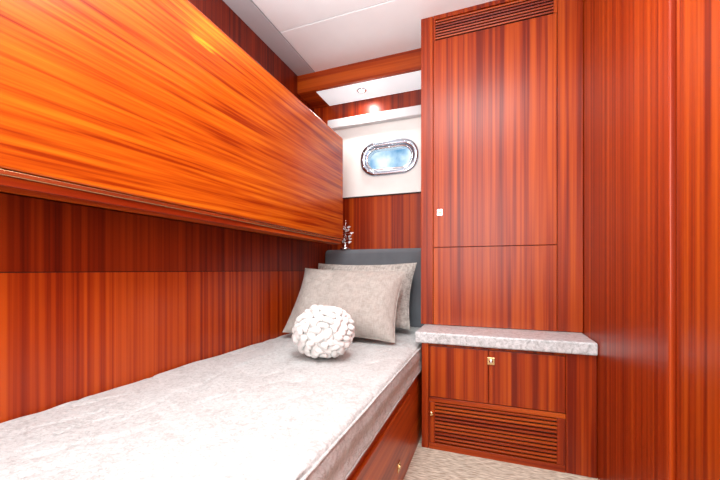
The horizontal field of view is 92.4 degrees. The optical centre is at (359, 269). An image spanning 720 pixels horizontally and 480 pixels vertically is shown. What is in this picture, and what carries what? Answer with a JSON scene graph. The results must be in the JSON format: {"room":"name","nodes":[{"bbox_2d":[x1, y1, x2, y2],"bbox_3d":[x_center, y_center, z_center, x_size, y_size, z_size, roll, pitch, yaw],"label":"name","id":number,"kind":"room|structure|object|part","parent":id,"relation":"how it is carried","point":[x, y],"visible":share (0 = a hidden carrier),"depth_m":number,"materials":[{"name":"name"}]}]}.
{"room":"ship interior","nodes":[
{"label":"ship interior","id":0,"kind":"room"},
{"bbox_2d":[0,0,332,422],"bbox_3d":[-0.975,-0.290,1.301,0.260,2.480,3.750,0,0,21],"label":"wall","id":1,"kind":"structure","parent":0,"point":[65,337],"depth_m":1.26,"materials":[{"name":"brown wood"}]},
{"bbox_2d":[0,271,239,272],"bbox_3d":[-0.958,0.006,1.240,0.174,0.003,3.648,0,0,21],"label":"seam","id":2,"kind":"object","parent":1,"relation":"on","point":[91,271],"visible":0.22,"depth_m":1.27,"materials":[{"name":"brown wood"}]},
{"bbox_3d":[-0.955,0.479,1.239,0.180,0.942,3.648,0,0,21],"label":"panel","id":3,"kind":"part","parent":1,"relation":"part of","materials":[{"name":"brown wood"}]},
{"bbox_3d":[-0.956,-0.102,1.240,0.177,0.214,3.648,0,0,21],"label":"panel","id":4,"kind":"part","parent":1,"relation":"part of","materials":[{"name":"brown wood"}]},
{"bbox_2d":[0,0,342,243],"bbox_3d":[-0.893,-0.573,1.062,0.419,0.770,3.260,0,0,21],"label":"overhead cabinet","id":5,"kind":"object","parent":1,"relation":"attached to","point":[150,108],"visible":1,"depth_m":1.10,"materials":[{"name":"brown wood"}]},
{"bbox_3d":[-0.751,-0.199,1.003,0.088,0.022,3.250,0,0,21],"label":"rail","id":6,"kind":"part","parent":5,"relation":"part of","materials":[{"name":"brown wood"}]},
{"bbox_2d":[222,0,253,31],"bbox_3d":[-0.155,-1.585,0.993,2.010,0.050,3.850,0,0,21],"label":"deck","id":7,"kind":"object","parent":1,"relation":"attached to","point":[222,0],"depth_m":2.12,"materials":[{"name":"grey"}]},
{"bbox_3d":[-1.059,-0.290,1.333,0.080,2.480,3.750,0,0,21],"label":"panel","id":8,"kind":"part","parent":1,"relation":"part of","materials":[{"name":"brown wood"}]},
{"bbox_2d":[223,0,314,75],"bbox_3d":[-0.952,-1.545,1.293,0.148,0.030,3.750,0,0,21],"label":"ceiling","id":9,"kind":"structure","parent":0,"point":[248,11],"depth_m":2.24,"materials":[{"name":"white paint"}]},
{"bbox_2d":[252,0,389,31],"bbox_3d":[-0.219,-1.545,0.560,1.724,0.030,2.895,0,0,21],"label":"panel","id":10,"kind":"object","parent":9,"relation":"attached to","point":[283,14],"visible":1,"depth_m":2.03,"materials":[{"name":"paint"}]},
{"bbox_2d":[281,0,494,71],"bbox_3d":[0.442,-1.545,2.319,1.724,0.030,0.847,0,0,21],"label":"panel","id":11,"kind":"object","parent":9,"relation":"attached to","point":[390,27],"depth_m":2.22,"materials":[{"name":"white paint"}]},
{"bbox_2d":[314,89,434,324],"bbox_3d":[0.454,-0.290,2.687,1.960,2.480,0.150,0,0,21],"label":"wall","id":12,"kind":"structure","parent":0,"point":[382,212],"depth_m":2.77,"materials":[{"name":"paint"}]},
{"bbox_2d":[297,48,420,105],"bbox_3d":[0.035,-1.460,2.668,1.027,0.139,0.279,0,0,21],"label":"soffit","id":13,"kind":"structure","parent":12,"relation":"attached to","point":[399,72],"depth_m":2.59,"materials":[{"name":"brown wood"}]},
{"bbox_2d":[357,87,365,92],"bbox_3d":[0.014,-1.387,2.666,0.072,0.012,0.072,0,0,21],"label":"recessed light","id":14,"kind":"object","parent":13,"relation":"in","point":[359,90],"visible":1,"depth_m":2.65,"materials":[{"name":"silver metal"}]},
{"bbox_3d":[0.109,-1.397,2.652,0.878,0.010,0.257,0,0,21],"label":"soffit panel","id":15,"kind":"part","parent":13,"relation":"part of","materials":[{"name":"paint"}]},
{"bbox_3d":[0.215,-0.925,2.804,0.970,0.650,0.100,0,0,21],"label":"hull panel","id":16,"kind":"part","parent":12,"relation":"part of","materials":[{"name":"paint"}]},
{"bbox_2d":[360,138,418,175],"bbox_3d":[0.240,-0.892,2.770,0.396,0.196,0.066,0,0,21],"label":"rim","id":17,"kind":"object","parent":12,"relation":"attached to","point":[373,150],"visible":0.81,"depth_m":2.75,"materials":[{"name":"silver metal"}]},
{"bbox_2d":[369,148,410,168],"bbox_3d":[0.241,-0.892,2.773,0.392,0.192,0.001,0,0,21],"label":"glass","id":18,"kind":"object","parent":17,"relation":"attached to","point":[397,157],"visible":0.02,"depth_m":2.77,"materials":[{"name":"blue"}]},
{"bbox_2d":[403,436,597,479],"bbox_3d":[-0.155,0.975,0.993,2.010,0.050,3.850,0,0,21],"label":"floor","id":19,"kind":"structure","parent":0,"point":[426,463],"depth_m":1.64,"materials":[{"name":"carpet"}]},
{"bbox_2d":[0,327,421,479],"bbox_3d":[-0.343,0.677,1.339,0.892,0.545,2.865,0,0,21],"label":"bed","id":20,"kind":"object","parent":19,"relation":"on","point":[268,409],"visible":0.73,"depth_m":0.98,"materials":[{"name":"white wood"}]},
{"bbox_2d":[292,305,354,357],"bbox_3d":[-0.169,0.284,1.613,0.305,0.242,0.256,0,0,21],"label":"cushion","id":21,"kind":"object","parent":20,"relation":"on","point":[321,331],"visible":1,"depth_m":1.52,"materials":[{"name":"white fabric"}]},
{"bbox_2d":[282,268,405,342],"bbox_3d":[-0.093,0.190,2.083,0.698,0.407,0.315,0,0,18],"label":"throw pillow","id":22,"kind":"object","parent":20,"relation":"on","point":[370,298],"visible":0.84,"depth_m":2.01,"materials":[{"name":"beige fabric"}]},
{"bbox_2d":[318,262,416,329],"bbox_3d":[-0.004,0.163,2.405,0.766,0.428,0.264,0,0,23],"label":"throw pillow","id":23,"kind":"object","parent":20,"relation":"on","point":[402,311],"visible":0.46,"depth_m":2.31,"materials":[{"name":"fabric"}]},
{"bbox_2d":[325,248,433,327],"bbox_3d":[0.138,0.195,2.682,0.840,0.710,0.178,0,0,21],"label":"headboard","id":24,"kind":"object","parent":20,"relation":"attached to","point":[399,255],"visible":0.2,"depth_m":2.55,"materials":[{"name":"fabric"}]},
{"bbox_2d":[340,220,353,249],"bbox_3d":[-0.115,-0.276,2.717,0.131,0.231,0.102,0,0,21],"label":"ornament","id":25,"kind":"object","parent":24,"relation":"on","point":[345,227],"visible":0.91,"depth_m":2.71,"materials":[{"name":"silver metal"}]},
{"bbox_3d":[0.093,0.740,1.279,0.018,0.300,0.780,0,0,21],"label":"drawer","id":26,"kind":"part","parent":20,"relation":"part of","materials":[{"name":"brown wood"}]},
{"bbox_2d":[422,325,596,477],"bbox_3d":[0.844,0.669,2.079,0.800,0.562,0.812,0,0,21],"label":"base cabinet","id":27,"kind":"object","parent":19,"relation":"on","point":[537,409],"visible":0.97,"depth_m":1.70,"materials":[{"name":"brown wood"}]},
{"bbox_2d":[429,401,434,442],"bbox_3d":[0.386,0.808,1.843,0.031,0.216,0.022,0,0,21],"label":"cabinet frame","id":28,"kind":"object","parent":27,"relation":"attached to","point":[431,403],"depth_m":1.83,"materials":[{"name":"brown wood"}]},
{"bbox_3d":[0.509,0.538,1.796,0.296,0.266,0.021,0,0,21],"label":"door","id":29,"kind":"part","parent":27,"relation":"part of","materials":[{"name":"brown wood"}]},
{"bbox_3d":[0.656,0.457,1.727,0.036,0.037,0.007,0,0,21],"label":"latch plate","id":30,"kind":"part","parent":27,"relation":"part of","materials":[{"name":"gold metal"}]},
{"bbox_3d":[0.669,0.686,1.737,0.636,0.023,0.022,0,0,21],"label":"rail","id":31,"kind":"part","parent":27,"relation":"part of","materials":[{"name":"brown wood"}]},
{"bbox_2d":[415,324,597,355],"bbox_3d":[0.734,0.359,1.834,0.833,0.058,0.290,0,0,21],"label":"countertop","id":32,"kind":"structure","parent":27,"relation":"on","point":[501,338],"depth_m":1.74,"materials":[{"name":"white stone"}]},
{"bbox_2d":[421,0,582,332],"bbox_3d":[0.864,-0.601,2.205,0.850,1.857,0.561,0,0,21],"label":"wardrobe","id":33,"kind":"object","parent":32,"relation":"on","point":[502,80],"visible":1,"depth_m":1.94,"materials":[{"name":"brown wood"}]},
{"bbox_3d":[0.477,-0.344,2.062,0.034,0.038,0.006,0,0,21],"label":"lock plate","id":34,"kind":"part","parent":33,"relation":"part of","materials":[{"name":"silver metal"}]},
{"bbox_3d":[0.752,-1.517,1.972,0.656,0.024,0.022,0,0,21],"label":"rail","id":35,"kind":"part","parent":33,"relation":"part of","materials":[{"name":"brown wood"}]},
{"bbox_2d":[433,0,556,41],"bbox_3d":[0.752,-1.440,1.973,0.656,0.130,0.022,0,0,21],"label":"grille","id":36,"kind":"object","parent":33,"relation":"attached to","point":[499,14],"depth_m":1.97,"materials":[{"name":"brown wood"}]},
{"bbox_3d":[0.752,-0.757,1.972,0.654,1.241,0.021,0,0,21],"label":"door","id":37,"kind":"part","parent":33,"relation":"part of","materials":[{"name":"brown wood"}]},
{"bbox_3d":[0.752,0.098,1.972,0.654,0.461,0.021,0,0,21],"label":"door","id":38,"kind":"part","parent":33,"relation":"part of","materials":[{"name":"brown wood"}]},
{"bbox_3d":[0.809,0.538,1.684,0.337,0.266,0.021,0,0,21],"label":"door","id":39,"kind":"part","parent":27,"relation":"part of","materials":[{"name":"brown wood"}]},
{"bbox_2d":[556,418,565,465],"bbox_3d":[0.950,0.808,1.631,0.036,0.216,0.022,0,0,21],"label":"cabinet frame","id":40,"kind":"object","parent":27,"relation":"attached to","point":[560,422],"depth_m":1.62,"materials":[{"name":"brown wood"}]},
{"bbox_2d":[579,0,657,479],"bbox_3d":[0.762,-0.290,0.648,0.050,2.480,3.750,0,0,21],"label":"panel","id":41,"kind":"object","parent":19,"relation":"on","point":[620,37],"visible":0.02,"depth_m":1.26,"materials":[{"name":"brown wood"}]},
{"bbox_2d":[658,0,676,479],"bbox_3d":[0.816,-0.110,0.908,0.029,2.120,0.065,0,0,21],"label":"door frame","id":42,"kind":"structure","parent":41,"relation":"attached to","point":[667,9],"depth_m":0.89,"materials":[{"name":"brown wood"}]},
{"bbox_3d":[0.041,-1.466,2.682,1.027,0.127,0.249,0,0,21],"label":"beam","id":43,"kind":"structure","parent":0,"visible":0},
{"bbox_2d":[300,92,328,108],"bbox_3d":[-0.372,-1.397,2.832,0.149,0.011,0.257,0,0,21],"label":"soffit","id":44,"kind":"structure","parent":43,"relation":"attached to","point":[313,99],"depth_m":2.83,"materials":[{"name":"brown wood"}]},
{"bbox_3d":[0.671,-1.138,0.522,0.029,0.065,0.760,0,0,21],"label":"door","id":45,"kind":"structure","parent":0,"visible":0},
{"bbox_2d":[677,0,719,479],"bbox_3d":[0.677,-0.080,0.520,0.017,2.040,0.750,0,0,21],"label":"leaf","id":46,"kind":"object","parent":45,"relation":"attached to","point":[698,21],"visible":1,"depth_m":0.78,"materials":[{"name":"brown wood"}]}
]}

